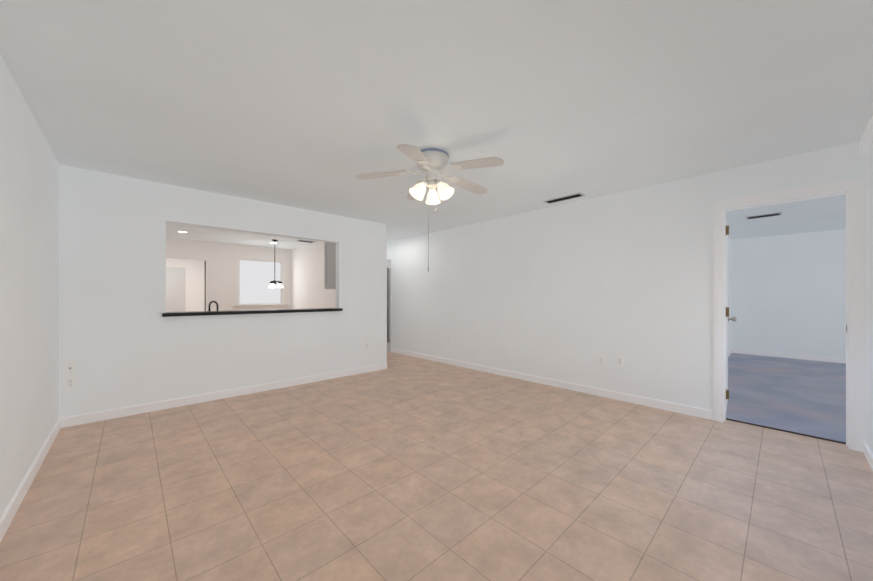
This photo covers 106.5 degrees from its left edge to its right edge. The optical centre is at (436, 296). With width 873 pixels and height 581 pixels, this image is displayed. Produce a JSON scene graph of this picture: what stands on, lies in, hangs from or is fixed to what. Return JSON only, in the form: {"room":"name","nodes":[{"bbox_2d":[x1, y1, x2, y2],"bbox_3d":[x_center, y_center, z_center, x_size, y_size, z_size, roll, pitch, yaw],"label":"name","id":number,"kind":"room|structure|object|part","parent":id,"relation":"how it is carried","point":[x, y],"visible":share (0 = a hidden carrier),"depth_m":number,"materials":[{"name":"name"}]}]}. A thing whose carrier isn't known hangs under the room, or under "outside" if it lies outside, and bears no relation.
{"room":"empty living room","nodes":[
{"label":"empty living room","id":0,"kind":"room"},
{"bbox_2d":[0,55,58,517],"bbox_3d":[-4.523,-0.001,4.022,0.120,2.440,13.180,0,0,-43],"label":"wall","id":1,"kind":"structure","parent":0,"point":[29,290],"depth_m":2.04,"materials":[{"name":"white paint"}]},
{"bbox_2d":[0,417,63,541],"bbox_3d":[-1.765,1.170,1.186,0.012,0.093,5.030,0,0,-43],"label":"baseboard","id":2,"kind":"structure","parent":1,"relation":"attached to","point":[8,515],"depth_m":2.03,"materials":[{"name":"white paint"}]},
{"bbox_2d":[166,258,205,310],"bbox_3d":[-8.135,0.004,9.590,2.250,2.440,0.120,0,0,-43],"label":"wall","id":3,"kind":"structure","parent":0,"point":[194,284],"depth_m":10.07,"materials":[{"name":"paint"}]},
{"bbox_2d":[166,267,185,311],"bbox_3d":[-7.997,0.174,9.625,0.920,2.100,0.015,0,0,-43],"label":"door","id":4,"kind":"structure","parent":3,"relation":"attached to","point":[175,289],"depth_m":9.78,"materials":[{"name":"white paint"}]},
{"bbox_2d":[208,301,217,310],"bbox_3d":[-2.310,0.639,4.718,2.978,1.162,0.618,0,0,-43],"label":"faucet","id":5,"kind":"object","parent":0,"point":[210,304],"visible":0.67,"depth_m":4.29,"materials":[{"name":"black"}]},
{"bbox_2d":[59,165,386,418],"bbox_3d":[-2.208,-0.001,4.305,3.640,2.440,0.120,0,0,-43],"label":"wall","id":6,"kind":"structure","parent":0,"point":[123,342],"depth_m":3.55,"materials":[{"name":"white paint"}]},
{"bbox_2d":[65,361,75,374],"bbox_3d":[-3.437,0.673,3.056,0.072,0.116,0.014,0,0,-43],"label":"outlet","id":7,"kind":"object","parent":6,"relation":"attached to","point":[70,367],"visible":1,"depth_m":3.06,"materials":[{"name":"white plastic"}]},
{"bbox_2d":[65,376,75,389],"bbox_3d":[-3.439,0.813,3.058,0.072,0.116,0.008,0,0,-43],"label":"outlet","id":8,"kind":"object","parent":6,"relation":"attached to","point":[70,382],"visible":1,"depth_m":3.06,"materials":[{"name":"white plastic"}]},
{"bbox_2d":[64,363,386,426],"bbox_3d":[-2.148,1.173,4.270,3.622,0.093,0.012,0,0,-43],"label":"baseboard","id":9,"kind":"structure","parent":6,"relation":"attached to","point":[80,419],"depth_m":3.75,"materials":[{"name":"white paint"}]},
{"bbox_2d":[162,308,342,316],"bbox_3d":[-2.284,0.199,4.313,2.080,0.039,0.325,0,0,-43],"label":"countertop","id":10,"kind":"structure","parent":6,"relation":"on","point":[198,313],"depth_m":4.07,"materials":[{"name":"black stone"}]},
{"bbox_2d":[365,342,368,349],"bbox_3d":[-1.115,0.795,5.244,0.072,0.116,0.008,0,0,-43],"label":"outlet","id":11,"kind":"object","parent":6,"relation":"attached to","point":[366,345],"visible":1,"depth_m":5.24,"materials":[{"name":"white plastic"}]},
{"bbox_2d":[166,238,290,310],"bbox_3d":[-5.059,0.002,7.335,3.640,2.440,0.120,0,0,-43],"label":"wall","id":12,"kind":"structure","parent":0,"point":[221,259],"depth_m":7.46,"materials":[{"name":"paint"}]},
{"bbox_2d":[204,261,205,310],"bbox_3d":[-5.203,0.207,7.323,0.018,2.010,0.040,0,0,-43],"label":"door","id":13,"kind":"structure","parent":12,"relation":"in","point":[204,285],"depth_m":7.32,"materials":[{"name":"grey"}]},
{"bbox_2d":[238,258,281,304],"bbox_3d":[-4.341,-0.347,8.039,0.990,1.100,0.040,0,0,-43],"label":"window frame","id":14,"kind":"structure","parent":12,"relation":"in","point":[280,262],"depth_m":7.96,"materials":[{"name":"white paint"}]},
{"bbox_2d":[240,260,279,303],"bbox_3d":[-4.385,-0.347,8.086,1.090,1.200,0.010,0,0,-43],"label":"kitchen window","id":15,"kind":"structure","parent":14,"relation":"attached to","point":[256,277],"depth_m":8.06,"materials":[{"name":"white glass"}]},
{"bbox_2d":[233,305,288,306],"bbox_3d":[-4.262,0.228,7.954,1.230,0.040,0.070,0,0,-43],"label":"window sill","id":16,"kind":"structure","parent":12,"relation":"attached to","point":[257,305],"depth_m":7.84,"materials":[{"name":"white"}]},
{"bbox_2d":[291,241,335,308],"bbox_3d":[-2.352,0.002,7.026,0.120,2.440,4.040,0,0,-43],"label":"wall","id":17,"kind":"structure","parent":0,"point":[308,290],"depth_m":7.58,"materials":[{"name":"paint"}]},
{"bbox_2d":[324,242,335,288],"bbox_3d":[-1.640,-0.614,5.919,0.359,0.950,1.090,0,0,-43],"label":"upper cabinet","id":18,"kind":"object","parent":17,"relation":"attached to","point":[329,265],"visible":0.21,"depth_m":6.04,"materials":[{"name":"grey paint"}]},
{"bbox_2d":[387,241,390,259],"bbox_3d":[-1.426,0.002,6.881,1.030,2.440,0.120,0,0,-43],"label":"wall","id":19,"kind":"structure","parent":0,"point":[389,250],"depth_m":7.17,"materials":[{"name":"white paint"}]},
{"bbox_2d":[387,259,390,351],"bbox_3d":[-1.342,0.202,6.855,0.916,2.020,0.031,0,0,-43],"label":"hall door","id":20,"kind":"structure","parent":19,"relation":"in","point":[388,305],"depth_m":7.14,"materials":[{"name":"grey paint"}]},
{"bbox_2d":[0,352,872,580],"bbox_3d":[-2.779,1.251,5.662,4.910,0.060,13.180,0,0,-43],"label":"floor","id":21,"kind":"structure","parent":0,"point":[401,467],"depth_m":2.02,"materials":[{"name":"tile"}]},
{"bbox_2d":[726,418,845,443],"bbox_3d":[3.124,1.213,2.958,0.018,0.010,0.762,0,0,-43],"label":"strip","id":22,"kind":"object","parent":21,"relation":"on","point":[787,431],"visible":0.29,"depth_m":2.92,"materials":[{"name":"brown"}]},
{"bbox_2d":[0,0,872,249],"bbox_3d":[0.033,-1.259,6.484,10.130,0.080,15.840,0,0,-43],"label":"ceiling","id":23,"kind":"structure","parent":0,"point":[317,105],"depth_m":1.97,"materials":[{"name":"white paint"}]},
{"bbox_2d":[268,240,283,287],"bbox_3d":[-3.480,-0.701,7.038,0.313,1.032,0.314,0,0,-43],"label":"dining chandelier","id":24,"kind":"object","parent":23,"relation":"hanging from","point":[273,283],"visible":1,"depth_m":7.01,"materials":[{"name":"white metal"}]},
{"bbox_3d":[-3.480,-0.233,7.037,0.313,0.096,0.314,0,0,-43],"label":"lamp shade","id":25,"kind":"part","parent":24,"relation":"part of","materials":[{"name":"white glass"}]},
{"bbox_2d":[297,240,313,242],"bbox_3d":[-2.878,-1.213,7.178,0.350,0.008,0.180,0,0,-43],"label":"ceiling vent","id":26,"kind":"object","parent":23,"relation":"in","point":[305,241],"visible":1,"depth_m":7.17,"materials":[{"name":"grey metal"}]},
{"bbox_2d":[356,144,503,270],"bbox_3d":[0.002,-0.717,2.819,1.223,1.010,1.243,0,0,-43],"label":"ceiling fan","id":27,"kind":"object","parent":23,"relation":"hanging from","point":[431,163],"visible":1,"depth_m":2.75,"materials":[{"name":"white metal"}]},
{"bbox_3d":[-0.037,-0.893,2.783,0.374,0.155,0.372,0,0,-43],"label":"lamp shade","id":28,"kind":"part","parent":27,"relation":"part of","materials":[{"name":"white glass"}]},
{"bbox_3d":[-0.033,-0.573,2.806,0.092,0.722,0.038,0,0,-43],"label":"chain","id":29,"kind":"part","parent":27,"relation":"part of","materials":[{"name":"silver metal"}]},
{"bbox_2d":[543,193,584,203],"bbox_3d":[1.579,-1.216,4.046,0.150,0.008,0.470,0,0,-43],"label":"ceiling vent","id":30,"kind":"object","parent":23,"relation":"in","point":[564,198],"visible":1,"depth_m":4.03,"materials":[{"name":"grey metal"}]},
{"bbox_2d":[746,212,781,219],"bbox_3d":[4.941,-1.215,4.923,0.200,0.008,0.380,0,0,-43],"label":"ceiling vent","id":31,"kind":"object","parent":23,"relation":"in","point":[764,215],"visible":1,"depth_m":4.89,"materials":[{"name":"grey metal"}]},
{"bbox_2d":[391,142,864,419],"bbox_3d":[2.128,-0.001,3.943,0.120,2.440,9.270,0,0,-43],"label":"wall","id":32,"kind":"structure","parent":0,"point":[570,292],"depth_m":4.03,"materials":[{"name":"white paint"}]},
{"bbox_2d":[392,348,711,419],"bbox_3d":[0.853,1.174,5.201,0.012,0.093,5.450,0,0,-43],"label":"baseboard","id":33,"kind":"structure","parent":32,"relation":"attached to","point":[664,405],"depth_m":4.14,"materials":[{"name":"white paint"}]},
{"bbox_2d":[598,355,604,365],"bbox_3d":[2.012,0.779,3.971,0.008,0.116,0.072,0,0,-43],"label":"electrical outlet","id":34,"kind":"object","parent":32,"relation":"attached to","point":[601,360],"visible":1,"depth_m":3.97,"materials":[{"name":"white plastic"}]},
{"bbox_2d":[617,356,622,366],"bbox_3d":[2.153,0.764,3.822,0.008,0.116,0.072,0,0,-43],"label":"electrical outlet","id":35,"kind":"object","parent":32,"relation":"attached to","point":[620,361],"visible":1,"depth_m":3.82,"materials":[{"name":"white plastic"}]},
{"bbox_2d":[726,221,736,409],"bbox_3d":[3.134,0.199,3.518,0.761,2.010,0.114,0,0,-43],"label":"bedroom door","id":36,"kind":"structure","parent":32,"relation":"in","point":[733,319],"depth_m":3.47,"materials":[{"name":"white paint"}]},
{"bbox_3d":[2.886,0.158,3.236,0.014,1.732,0.032,0,0,-43],"label":"bedroom door hinge","id":37,"kind":"part","parent":36,"relation":"part of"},
{"bbox_3d":[3.377,0.259,3.743,0.098,0.064,0.108,0,0,-43],"label":"knob","id":38,"kind":"part","parent":36,"relation":"part of","materials":[{"name":"silver metal"}]},
{"bbox_2d":[713,177,864,451],"bbox_3d":[3.066,0.142,2.906,0.105,2.151,0.911,0,0,-43],"label":"door frame","id":39,"kind":"structure","parent":32,"relation":"attached to","point":[855,314],"depth_m":2.64,"materials":[{"name":"white paint"}]},
{"bbox_2d":[728,237,731,350],"bbox_3d":[4.480,0.000,5.340,5.220,2.440,0.120,0,0,-43],"label":"wall","id":40,"kind":"structure","parent":0,"point":[729,240],"depth_m":6.91,"materials":[{"name":"white paint"}]},
{"bbox_2d":[726,353,845,441],"bbox_3d":[5.844,1.243,3.889,5.220,0.072,4.100,0,0,-43],"label":"floor","id":41,"kind":"structure","parent":0,"point":[806,397],"depth_m":4.01,"materials":[{"name":"grey carpet"}]},
{"bbox_2d":[732,229,845,357],"bbox_3d":[7.708,0.001,5.630,0.120,2.440,3.840,0,0,-43],"label":"wall","id":42,"kind":"structure","parent":0,"point":[787,293],"depth_m":6.36,"materials":[{"name":"white paint"}]},
{"bbox_2d":[732,349,845,362],"bbox_3d":[7.660,1.162,5.584,0.012,0.093,3.840,0,0,-43],"label":"baseboard","id":43,"kind":"structure","parent":42,"relation":"attached to","point":[741,351],"depth_m":6.35,"materials":[{"name":"white paint"}]},
{"bbox_2d":[865,141,872,452],"bbox_3d":[1.696,-0.004,0.907,4.670,2.440,0.120,0,0,-43],"label":"wall","id":44,"kind":"structure","parent":0,"point":[869,296],"depth_m":2.42,"materials":[{"name":"white paint"}]},
{"bbox_2d":[859,115,872,155],"bbox_3d":[1.646,-1.169,0.961,4.670,0.110,0.025,0,0,-43],"label":"header beam","id":45,"kind":"structure","parent":44,"relation":"attached to","point":[866,140],"depth_m":2.38,"materials":[{"name":"white paint"}]},
{"bbox_2d":[863,441,872,470],"bbox_3d":[1.662,1.170,0.965,4.640,0.093,0.012,0,0,-43],"label":"baseboard","id":46,"kind":"structure","parent":44,"relation":"attached to","point":[867,452],"depth_m":2.39,"materials":[{"name":"white paint"}]}
]}

